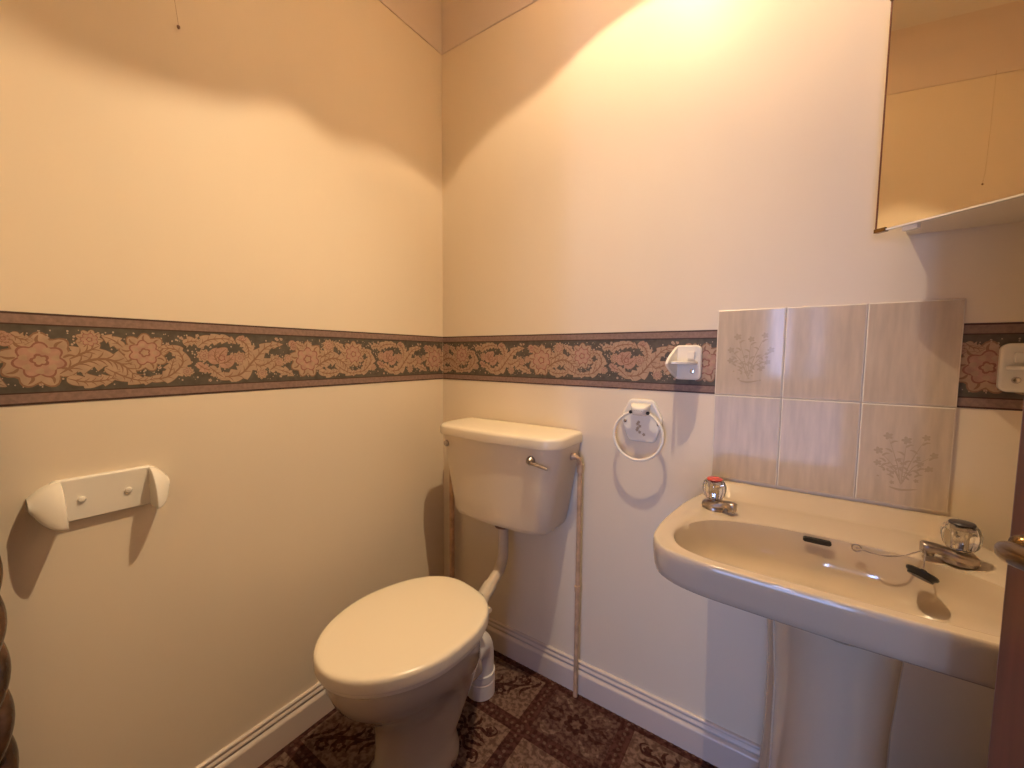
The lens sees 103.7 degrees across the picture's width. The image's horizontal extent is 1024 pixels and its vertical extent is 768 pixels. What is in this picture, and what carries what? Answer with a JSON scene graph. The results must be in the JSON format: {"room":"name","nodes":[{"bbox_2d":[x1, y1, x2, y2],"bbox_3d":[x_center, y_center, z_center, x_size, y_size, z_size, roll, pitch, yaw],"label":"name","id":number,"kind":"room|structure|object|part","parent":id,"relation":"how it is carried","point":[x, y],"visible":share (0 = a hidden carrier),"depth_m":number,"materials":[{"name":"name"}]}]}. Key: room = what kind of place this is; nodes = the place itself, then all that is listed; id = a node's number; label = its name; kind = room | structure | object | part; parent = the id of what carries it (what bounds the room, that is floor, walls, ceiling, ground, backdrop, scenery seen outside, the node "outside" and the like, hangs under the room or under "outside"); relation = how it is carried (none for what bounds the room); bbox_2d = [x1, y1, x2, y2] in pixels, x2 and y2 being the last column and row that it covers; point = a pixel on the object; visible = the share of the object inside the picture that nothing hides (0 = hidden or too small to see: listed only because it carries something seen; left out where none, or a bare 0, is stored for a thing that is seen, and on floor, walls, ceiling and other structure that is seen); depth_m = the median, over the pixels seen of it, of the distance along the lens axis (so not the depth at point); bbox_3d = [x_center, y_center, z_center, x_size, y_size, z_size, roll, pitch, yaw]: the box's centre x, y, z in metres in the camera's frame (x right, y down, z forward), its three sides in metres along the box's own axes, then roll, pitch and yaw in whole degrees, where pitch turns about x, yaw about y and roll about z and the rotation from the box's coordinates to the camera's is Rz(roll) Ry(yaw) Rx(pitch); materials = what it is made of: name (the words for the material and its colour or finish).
{"room":"bathroom","nodes":[
{"label":"bathroom","id":0,"kind":"room"},
{"bbox_2d":[0,0,443,767],"bbox_3d":[-0.700,-0.189,1.124,0.080,2.500,1.510,3,5,34],"label":"wall","id":1,"kind":"structure","parent":0,"point":[271,163],"depth_m":1.00,"materials":[{"name":"paint"}]},
{"bbox_2d":[25,465,169,530],"bbox_3d":[-0.836,0.232,0.830,0.066,0.087,0.207,3,5,34],"label":"toilet roll holder","id":2,"kind":"object","parent":1,"relation":"attached to","point":[58,503],"visible":1,"depth_m":0.83,"materials":[{"name":"white plastic"}]},
{"bbox_2d":[0,311,442,406],"bbox_3d":[-0.668,-0.071,1.109,0.001,0.174,1.349,3,5,34],"label":"trim","id":3,"kind":"structure","parent":1,"relation":"attached to","point":[45,358],"depth_m":0.94,"materials":[{"name":"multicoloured paper"}]},
{"bbox_2d":[195,682,334,767],"bbox_3d":[-0.669,1.006,1.182,0.018,0.109,1.350,3,5,34],"label":"baseboard","id":4,"kind":"structure","parent":1,"relation":"attached to","point":[268,737],"depth_m":1.15,"materials":[{"name":"beige wood"}]},
{"bbox_2d":[379,0,441,54],"bbox_3d":[-0.596,-1.340,0.975,0.150,0.181,1.350,3,5,34],"label":"trim","id":5,"kind":"structure","parent":1,"relation":"attached to","point":[424,17],"depth_m":1.48,"materials":[{"name":"beige paint"}]},
{"bbox_2d":[258,651,713,767],"bbox_3d":[0.031,1.125,0.708,1.880,0.050,1.510,3,5,34],"label":"floor","id":6,"kind":"structure","parent":0,"point":[298,743],"depth_m":1.21,"materials":[{"name":"carpet"}]},
{"bbox_2d":[449,469,454,577],"bbox_3d":[-0.246,0.631,1.647,0.026,0.796,0.026,3,5,34],"label":"pipe","id":7,"kind":"object","parent":6,"relation":"on","point":[451,494],"visible":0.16,"depth_m":1.64,"materials":[{"name":"orange paint"}]},
{"bbox_2d":[264,650,717,767],"bbox_3d":[0.035,1.100,0.704,1.713,0.001,1.336,3,5,34],"label":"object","id":8,"kind":"structure","parent":6,"relation":"on","point":[339,741],"depth_m":1.21,"materials":[{"name":"tile"}]},
{"bbox_2d":[0,556,18,767],"bbox_3d":[-0.920,0.517,0.688,0.083,1.150,0.083,3,5,34],"label":"pole","id":9,"kind":"object","parent":8,"relation":"on","point":[9,752],"visible":1,"depth_m":0.71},
{"bbox_2d":[313,576,491,767],"bbox_3d":[-0.268,0.847,1.114,0.368,0.441,0.509,5,6,44],"label":"toilet","id":10,"kind":"object","parent":8,"relation":"on","point":[403,660],"visible":1,"depth_m":1.02,"materials":[{"name":"beige ceramic"}]},
{"bbox_3d":[-0.284,0.648,1.081,0.368,0.039,0.458,5,6,44],"label":"lid","id":11,"kind":"part","parent":10,"relation":"part of","materials":[{"name":"beige plastic"}]},
{"bbox_3d":[-0.285,0.674,1.083,0.359,0.011,0.446,5,6,44],"label":"seat","id":12,"kind":"part","parent":10,"relation":"part of","materials":[{"name":"beige plastic"}]},
{"bbox_2d":[478,526,508,603],"bbox_3d":[-0.067,0.609,1.359,0.060,0.250,0.219,3,5,26],"label":"pipe","id":13,"kind":"object","parent":10,"relation":"attached to","point":[488,587],"visible":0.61,"depth_m":1.40,"materials":[{"name":"beige plastic"}]},
{"bbox_2d":[468,631,494,701],"bbox_3d":[-0.122,0.932,1.327,0.096,0.244,0.193,2,4,20],"label":"pipe","id":14,"kind":"object","parent":8,"relation":"on","point":[482,689],"visible":0.41,"depth_m":1.33,"materials":[{"name":"white plastic"}]},
{"bbox_2d":[570,453,582,697],"bbox_3d":[0.204,0.638,1.322,0.052,0.837,0.029,-1,4,-19],"label":"supply pipe","id":15,"kind":"object","parent":6,"relation":"on","point":[574,456],"visible":0.99,"depth_m":1.32,"materials":[{"name":"white metal"}]},
{"bbox_2d":[758,619,903,767],"bbox_3d":[0.638,0.769,0.819,0.266,0.655,0.270,3,5,34],"label":"pedestal","id":16,"kind":"object","parent":6,"relation":"on","point":[829,703],"visible":0.7,"depth_m":0.73,"materials":[{"name":"beige ceramic"}]},
{"bbox_2d":[653,480,1006,689],"bbox_3d":[0.612,0.366,0.787,0.583,0.165,0.478,3,5,34],"label":"basin","id":17,"kind":"object","parent":16,"relation":"on","point":[787,557],"visible":0.97,"depth_m":0.75,"materials":[{"name":"beige ceramic"}]},
{"bbox_2d":[702,476,736,513],"bbox_3d":[0.496,0.265,0.964,0.050,0.078,0.075,-3,5,-37],"label":"tap","id":18,"kind":"object","parent":17,"relation":"on","point":[714,488],"visible":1,"depth_m":0.95,"materials":[{"name":"silver metal"}]},
{"bbox_3d":[0.489,0.253,0.973,0.050,0.044,0.050,-3,5,-37],"label":"knob","id":19,"kind":"part","parent":18,"relation":"part of","materials":[{"name":"clear plastic"}]},
{"bbox_2d":[919,519,983,568],"bbox_3d":[0.796,0.285,0.731,0.075,0.078,0.050,3,5,32],"label":"tap","id":20,"kind":"object","parent":17,"relation":"on","point":[961,538],"visible":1,"depth_m":0.71,"materials":[{"name":"silver metal"}]},
{"bbox_2d":[851,543,939,584],"bbox_3d":[0.708,0.328,0.748,0.116,0.048,0.066,3,5,34],"label":"plug","id":21,"kind":"object","parent":20,"relation":"hanging from","point":[922,574],"visible":1,"depth_m":0.72,"materials":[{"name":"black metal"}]},
{"bbox_3d":[0.713,0.319,0.756,0.098,0.030,0.045,3,5,34],"label":"chain","id":22,"kind":"part","parent":21,"relation":"part of","materials":[{"name":"silver metal"}]},
{"bbox_3d":[0.807,0.274,0.723,0.050,0.044,0.050,3,5,32],"label":"knob","id":23,"kind":"part","parent":20,"relation":"part of","materials":[{"name":"clear plastic"}]},
{"bbox_2d":[442,0,1023,767],"bbox_3d":[0.447,-0.185,1.204,1.720,2.500,0.080,3,5,34],"label":"wall","id":24,"kind":"structure","parent":0,"point":[608,166],"depth_m":1.15,"materials":[{"name":"paint"}]},
{"bbox_2d":[442,0,537,54],"bbox_3d":[0.391,-1.336,1.026,1.720,0.181,0.150,3,5,34],"label":"trim","id":25,"kind":"structure","parent":24,"relation":"attached to","point":[462,20],"depth_m":1.47,"materials":[{"name":"beige paint"}]},
{"bbox_2d":[440,417,581,534],"bbox_3d":[-0.031,0.313,1.394,0.498,0.334,0.195,3,5,34],"label":"cistern","id":26,"kind":"object","parent":24,"relation":"attached to","point":[519,477],"visible":0.99,"depth_m":1.30,"materials":[{"name":"beige ceramic"}]},
{"bbox_3d":[-0.030,0.166,1.383,0.498,0.039,0.195,3,5,34],"label":"lid","id":27,"kind":"part","parent":26,"relation":"part of","materials":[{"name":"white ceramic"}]},
{"bbox_3d":[0.053,0.236,1.230,0.029,0.029,0.021,3,5,34],"label":"flush lever","id":28,"kind":"part","parent":26,"relation":"part of","materials":[{"name":"silver metal"}]},
{"bbox_3d":[0.077,0.247,1.211,0.063,0.024,0.007,3,5,27],"label":"lever arm","id":29,"kind":"part","parent":26,"relation":"part of","materials":[{"name":"silver metal"}]},
{"bbox_2d":[443,330,717,393],"bbox_3d":[0.134,-0.084,1.377,1.016,0.174,0.001,3,5,34],"label":"trim","id":30,"kind":"structure","parent":24,"relation":"attached to","point":[617,360],"depth_m":1.31,"materials":[{"name":"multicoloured wallpaper"}]},
{"bbox_2d":[485,617,760,767],"bbox_3d":[0.409,1.010,1.250,1.720,0.109,0.018,3,5,34],"label":"baseboard","id":31,"kind":"structure","parent":24,"relation":"attached to","point":[721,747],"depth_m":1.26,"materials":[{"name":"beige wood"}]},
{"bbox_2d":[613,399,663,461],"bbox_3d":[0.378,0.137,1.198,0.152,0.182,0.042,3,5,34],"label":"towel ring","id":32,"kind":"object","parent":24,"relation":"attached to","point":[642,420],"visible":1,"depth_m":1.20,"materials":[{"name":"white plastic"}]},
{"bbox_2d":[635,420,644,435],"bbox_3d":[0.385,0.133,1.207,0.030,0.046,0.001,3,5,34],"label":"print","id":33,"kind":"object","parent":32,"relation":"attached to","point":[637,428],"depth_m":1.21},
{"bbox_3d":[0.380,0.110,1.195,0.122,0.128,0.042,3,5,34],"label":"plate","id":34,"kind":"part","parent":32,"relation":"part of","materials":[{"name":"white plastic"}]},
{"bbox_2d":[665,345,702,379],"bbox_3d":[0.469,-0.059,1.102,0.081,0.096,0.075,3,5,34],"label":"shelf bracket","id":35,"kind":"object","parent":24,"relation":"attached to","point":[684,362],"visible":1,"depth_m":1.11,"materials":[{"name":"white plastic"}]},
{"bbox_2d":[711,394,780,485],"bbox_3d":[0.612,0.144,1.059,0.150,0.223,0.006,3,5,34],"label":"wall tile","id":36,"kind":"structure","parent":24,"relation":"attached to","point":[745,445],"depth_m":1.05,"materials":[{"name":"beige tile"}]},
{"bbox_2d":[715,307,785,397],"bbox_3d":[0.613,-0.081,1.042,0.150,0.223,0.007,3,5,34],"label":"wall tile","id":37,"kind":"structure","parent":24,"relation":"attached to","point":[750,342],"depth_m":1.04,"materials":[{"name":"beige tile"}]},
{"bbox_2d":[777,398,860,497],"bbox_3d":[0.737,0.151,0.973,0.150,0.223,0.006,3,5,34],"label":"wall tile","id":38,"kind":"structure","parent":24,"relation":"attached to","point":[818,444],"depth_m":0.97,"materials":[{"name":"beige tile"}]},
{"bbox_2d":[782,303,867,401],"bbox_3d":[0.739,-0.074,0.957,0.150,0.223,0.006,3,5,34],"label":"wall tile","id":39,"kind":"structure","parent":24,"relation":"attached to","point":[825,345],"depth_m":0.95,"materials":[{"name":"beige tile"}]},
{"bbox_2d":[855,403,956,512],"bbox_3d":[0.862,0.158,0.887,0.150,0.223,0.007,3,5,34],"label":"wall tile","id":40,"kind":"structure","parent":24,"relation":"attached to","point":[905,452],"depth_m":0.88,"materials":[{"name":"beige tile"}]},
{"bbox_2d":[861,299,965,406],"bbox_3d":[0.864,-0.066,0.872,0.150,0.223,0.006,3,5,34],"label":"wall tile","id":41,"kind":"structure","parent":24,"relation":"attached to","point":[913,349],"depth_m":0.87,"materials":[{"name":"beige tile"}]},
{"bbox_2d":[874,0,1023,234],"bbox_3d":[0.851,-0.521,0.601,0.412,0.467,0.412,3,5,34],"label":"upper cabinet","id":42,"kind":"object","parent":24,"relation":"attached to","point":[952,152],"visible":1,"depth_m":0.72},
{"bbox_3d":[0.757,-0.541,0.817,0.007,0.452,0.002,-1,4,-16],"label":"trim","id":43,"kind":"part","parent":42,"relation":"part of","materials":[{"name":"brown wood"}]},
{"bbox_3d":[0.826,-0.296,0.586,0.007,0.003,0.516,-1,4,-16],"label":"trim","id":44,"kind":"part","parent":42,"relation":"part of","materials":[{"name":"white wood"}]},
{"bbox_2d":[957,322,1023,410],"bbox_3d":[1.030,-0.032,0.763,0.248,0.174,0.001,3,5,34],"label":"trim","id":45,"kind":"structure","parent":24,"relation":"attached to","point":[982,343],"depth_m":0.81,"materials":[{"name":"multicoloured wallpaper"}]},
{"bbox_2d":[996,343,1023,392],"bbox_3d":[0.982,-0.029,0.750,0.081,0.096,0.075,3,5,34],"label":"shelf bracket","id":46,"kind":"object","parent":24,"relation":"attached to","point":[1010,371],"visible":1,"depth_m":0.79,"materials":[{"name":"white plastic"}]},
{"bbox_3d":[-0.363,-0.107,0.028,1.720,2.500,0.080,3,5,34],"label":"wall","id":47,"kind":"structure","parent":0,"visible":0},
{"bbox_2d":[987,402,1023,767],"bbox_3d":[0.308,0.150,0.060,0.085,1.977,0.661,2,4,23],"label":"door","id":48,"kind":"structure","parent":47,"relation":"in","point":[1006,743],"depth_m":0.35,"materials":[{"name":"brown wood"}]},
{"bbox_3d":[0.392,0.130,0.300,0.101,0.050,0.042,-2,5,-33],"label":"handle","id":49,"kind":"part","parent":48,"relation":"part of","materials":[{"name":"gold metal"}]}
]}

